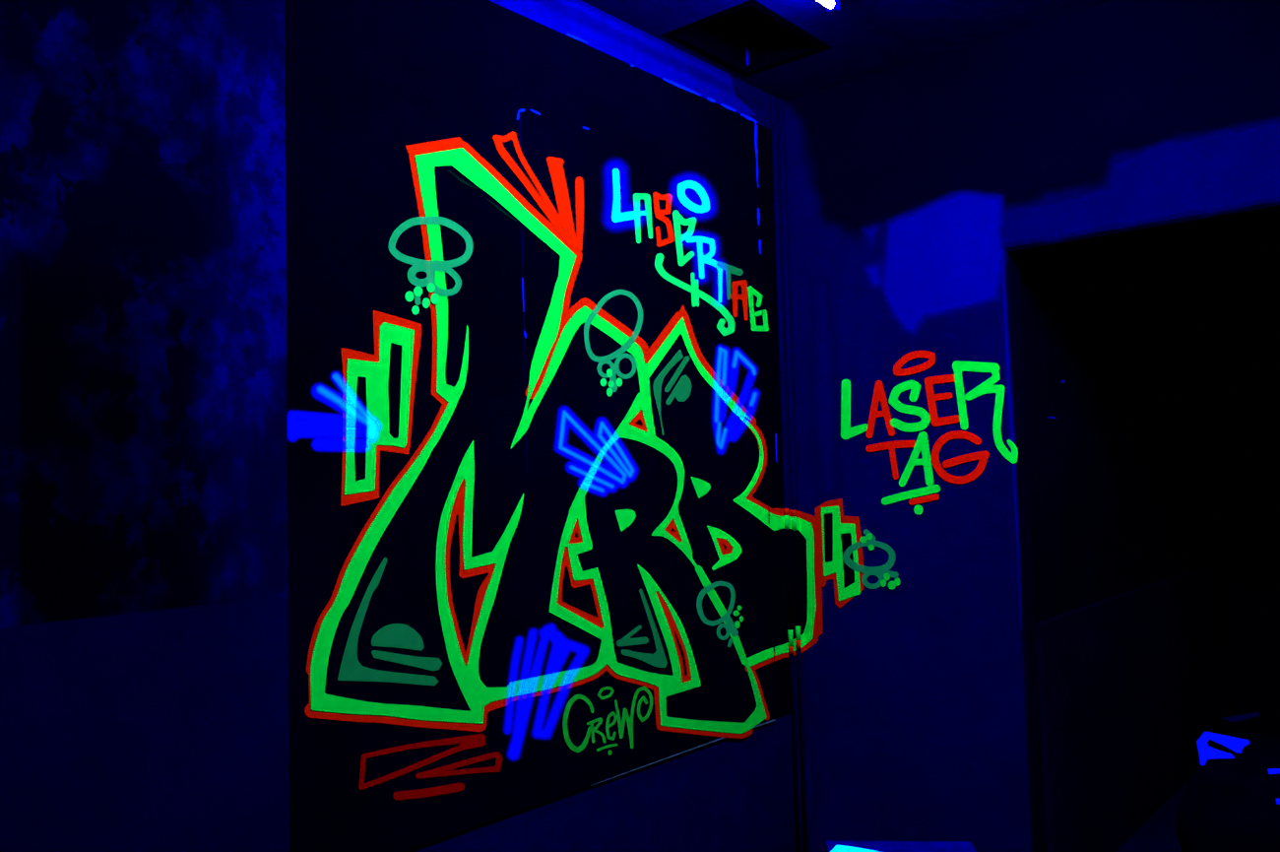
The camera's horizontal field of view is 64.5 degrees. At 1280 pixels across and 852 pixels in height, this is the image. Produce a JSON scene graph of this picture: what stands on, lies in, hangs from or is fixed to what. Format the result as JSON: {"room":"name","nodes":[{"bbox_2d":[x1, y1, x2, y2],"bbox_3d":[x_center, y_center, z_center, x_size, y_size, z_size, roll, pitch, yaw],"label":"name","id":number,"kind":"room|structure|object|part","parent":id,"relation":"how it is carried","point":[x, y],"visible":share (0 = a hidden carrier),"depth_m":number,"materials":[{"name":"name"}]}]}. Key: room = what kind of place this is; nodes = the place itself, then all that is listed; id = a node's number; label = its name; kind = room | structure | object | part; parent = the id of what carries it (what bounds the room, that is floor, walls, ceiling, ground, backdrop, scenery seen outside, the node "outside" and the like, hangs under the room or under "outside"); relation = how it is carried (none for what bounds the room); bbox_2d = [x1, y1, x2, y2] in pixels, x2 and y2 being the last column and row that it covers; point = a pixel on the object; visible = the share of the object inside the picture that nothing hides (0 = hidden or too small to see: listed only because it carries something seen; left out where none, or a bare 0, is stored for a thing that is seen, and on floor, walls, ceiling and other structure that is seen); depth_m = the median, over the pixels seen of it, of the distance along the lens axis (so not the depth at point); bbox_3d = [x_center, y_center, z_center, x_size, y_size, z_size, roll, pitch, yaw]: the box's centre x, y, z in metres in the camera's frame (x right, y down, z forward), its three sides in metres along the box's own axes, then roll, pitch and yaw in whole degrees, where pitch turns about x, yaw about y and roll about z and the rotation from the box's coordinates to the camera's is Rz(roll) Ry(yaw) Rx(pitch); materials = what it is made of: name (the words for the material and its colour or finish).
{"room":"laser tag arena","nodes":[
{"label":"laser tag arena","id":0,"kind":"room"},
{"bbox_2d":[0,0,289,851],"bbox_3d":[-1.932,0.085,1.004,0.082,3.045,3.414,-4,-4,40],"label":"wall","id":1,"kind":"structure","parent":0,"point":[144,572],"depth_m":2.04,"materials":[{"name":"blue paint"}]},
{"bbox_2d":[403,0,811,851],"bbox_3d":[-0.222,0.041,3.225,0.201,3.300,2.982,-4,-4,40],"label":"wall","id":2,"kind":"structure","parent":0,"point":[727,794],"depth_m":3.44,"materials":[{"name":"paint"}]},
{"bbox_2d":[284,0,790,851],"bbox_3d":[-0.146,-0.070,3.160,0.013,2.312,2.172,-4,-4,40],"label":"board","id":3,"kind":"object","parent":2,"relation":"attached to","point":[366,81],"visible":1,"depth_m":2.89,"materials":[{"name":"black paint"}]},
{"bbox_2d":[340,310,421,506],"bbox_3d":[-0.648,-0.048,2.559,0.002,0.490,0.247,-4,-4,40],"label":"graffiti shape","id":4,"kind":"object","parent":3,"relation":"attached to","point":[379,388],"visible":1,"depth_m":2.55,"materials":[{"name":"green paint"}]},
{"bbox_2d":[358,733,502,799],"bbox_3d":[-0.528,0.881,2.617,0.001,0.162,0.459,-4,-4,40],"label":"scribble","id":5,"kind":"object","parent":3,"relation":"attached to","point":[472,740],"visible":1,"depth_m":2.62,"materials":[{"name":"red paint"}]},
{"bbox_2d":[387,216,473,314],"bbox_3d":[-0.552,-0.427,2.702,0.001,0.276,0.282,-4,-4,40],"label":"ring ornament","id":6,"kind":"object","parent":3,"relation":"attached to","point":[429,267],"visible":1,"depth_m":2.69,"materials":[{"name":"teal paint"}]},
{"bbox_2d":[492,130,583,251],"bbox_3d":[-0.296,-0.700,3.027,0.001,0.313,0.374,-4,-4,40],"label":"graffiti spikes","id":7,"kind":"object","parent":3,"relation":"attached to","point":[563,223],"visible":1,"depth_m":3.08,"materials":[{"name":"red paint"}]},
{"bbox_2d":[304,136,823,738],"bbox_3d":[-0.049,0.161,3.191,0.092,1.892,2.201,-4,-4,40],"label":"graffiti lettering","id":8,"kind":"object","parent":3,"relation":"attached to","point":[467,586],"visible":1,"depth_m":2.99,"materials":[{"name":"green paint"}]},
{"bbox_2d":[562,686,652,755],"bbox_3d":[-0.091,0.908,3.124,0.001,0.212,0.414,-4,-4,40],"label":"graffiti tag","id":9,"kind":"object","parent":3,"relation":"attached to","point":[629,721],"visible":1,"depth_m":3.12,"materials":[{"name":"green paint"}]},
{"bbox_2d":[583,289,642,396],"bbox_3d":[-0.079,-0.267,3.241,0.001,0.351,0.286,-4,-4,40],"label":"ring ornament","id":10,"kind":"object","parent":3,"relation":"attached to","point":[614,369],"visible":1,"depth_m":3.23,"materials":[{"name":"teal paint"}]},
{"bbox_2d":[611,168,768,335],"bbox_3d":[0.182,-0.626,3.588,0.013,0.585,0.981,-4,-4,40],"label":"graffiti tag","id":11,"kind":"object","parent":3,"relation":"attached to","point":[616,216],"visible":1,"depth_m":3.58,"materials":[{"name":"teal paint"}]},
{"bbox_2d":[696,580,743,646],"bbox_3d":[0.285,0.668,3.585,0.001,0.239,0.277,-4,-4,40],"label":"ring ornament","id":12,"kind":"object","parent":3,"relation":"attached to","point":[731,627],"visible":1,"depth_m":3.60,"materials":[{"name":"teal paint"}]},
{"bbox_2d":[769,95,800,851],"bbox_3d":[0.568,0.186,3.968,0.018,3.015,0.018,-4,-4,40],"label":"pipe","id":13,"kind":"object","parent":2,"relation":"attached to","point":[772,97],"visible":1,"depth_m":3.96,"materials":[{"name":"metal"}]},
{"bbox_2d":[580,0,1111,101],"bbox_3d":[1.159,-1.722,2.095,3.963,0.531,8.995,-4,-4,40],"label":"ceiling","id":14,"kind":"structure","parent":0,"point":[788,50],"depth_m":3.53,"materials":[{"name":"paint"}]},
{"bbox_2d":[817,0,839,13],"bbox_3d":[0.216,-1.359,2.736,0.050,0.075,1.224,-4,-4,40],"label":"tube light","id":15,"kind":"object","parent":14,"relation":"attached to","point":[832,6],"visible":1,"depth_m":3.17,"materials":[{"name":"white glass"}]},
{"bbox_2d":[784,0,1279,851],"bbox_3d":[1.894,-0.025,2.921,3.414,3.288,0.314,-4,-4,40],"label":"wall","id":16,"kind":"structure","parent":0,"point":[909,185],"depth_m":3.64,"materials":[{"name":"blue paint"}]},
{"bbox_2d":[777,99,807,851],"bbox_3d":[0.603,0.188,4.009,0.018,3.015,0.018,-4,-4,40],"label":"pipe","id":17,"kind":"object","parent":16,"relation":"attached to","point":[780,113],"visible":1,"depth_m":4.00,"materials":[{"name":"metal"}]},
{"bbox_2d":[814,498,863,607],"bbox_3d":[0.770,0.492,3.926,0.210,0.423,0.002,-4,-4,40],"label":"ornament","id":18,"kind":"object","parent":16,"relation":"attached to","point":[835,532],"visible":1,"depth_m":3.93,"materials":[{"name":"green paint"}]},
{"bbox_3d":[0.776,0.492,3.920,0.161,0.368,0.001,-4,-4,40],"label":"green frame","id":19,"kind":"part","parent":18,"relation":"part of","materials":[{"name":"green paint"}]},
{"bbox_2d":[842,528,900,589],"bbox_3d":[0.873,0.503,3.834,0.236,0.224,0.001,-4,-4,40],"label":"ring ornament","id":20,"kind":"object","parent":16,"relation":"attached to","point":[882,571],"visible":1,"depth_m":3.83,"materials":[{"name":"teal paint"}]},
{"bbox_2d":[840,350,1018,514],"bbox_3d":[1.038,0.023,3.710,0.682,0.603,0.001,-4,-4,40],"label":"graffiti tag","id":21,"kind":"object","parent":16,"relation":"attached to","point":[922,443],"visible":1,"depth_m":3.70,"materials":[{"name":"paint"}]},
{"bbox_2d":[1004,200,1279,851],"bbox_3d":[1.850,0.485,3.083,1.350,2.292,0.098,-4,-4,40],"label":"door frame","id":22,"kind":"structure","parent":16,"relation":"in","point":[1011,254],"depth_m":3.49,"materials":[{"name":"paint"}]},
{"bbox_2d":[1018,212,1279,735],"bbox_3d":[3.327,0.122,3.996,2.650,3.045,3.190,-4,-4,40],"label":"wall","id":23,"kind":"structure","parent":0,"point":[1151,361],"depth_m":5.08,"materials":[{"name":"black paint"}]},
{"bbox_2d":[1035,559,1237,851],"bbox_3d":[2.403,1.222,4.683,0.030,0.977,3.090,-4,-4,40],"label":"trim","id":24,"kind":"structure","parent":23,"relation":"attached to","point":[1130,681],"depth_m":4.25,"materials":[{"name":"black"}]},
{"bbox_2d":[1116,730,1279,851],"bbox_3d":[1.245,1.631,1.902,3.963,0.100,8.995,-4,-4,40],"label":"floor","id":25,"kind":"structure","parent":0,"point":[1158,833],"depth_m":4.37,"materials":[{"name":"concrete"}]},
{"bbox_2d":[825,839,976,851],"bbox_3d":[0.523,1.222,1.869,0.296,0.750,0.420,-2,-3,5],"label":"table","id":26,"kind":"object","parent":25,"relation":"on","point":[882,846],"visible":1,"depth_m":2.07,"materials":[{"name":"laminate"}]},
{"bbox_2d":[830,844,880,851],"bbox_3d":[0.424,0.848,1.900,0.210,0.003,0.297,-3,-4,29],"label":"paper sheet","id":27,"kind":"object","parent":26,"relation":"on","point":[838,848],"visible":1,"depth_m":2.05,"materials":[{"name":"paper"}]},
{"bbox_3d":[1.746,1.441,2.768,0.490,0.353,0.400,-4,-4,40],"label":"crate","id":28,"kind":"object","parent":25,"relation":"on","visible":0},
{"bbox_2d":[1175,711,1279,851],"bbox_3d":[1.704,1.020,2.794,0.415,0.491,0.362,-4,-4,40],"label":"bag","id":29,"kind":"object","parent":28,"relation":"on","point":[1231,802],"visible":1,"depth_m":2.73,"materials":[{"name":"black fabric"}]}
]}

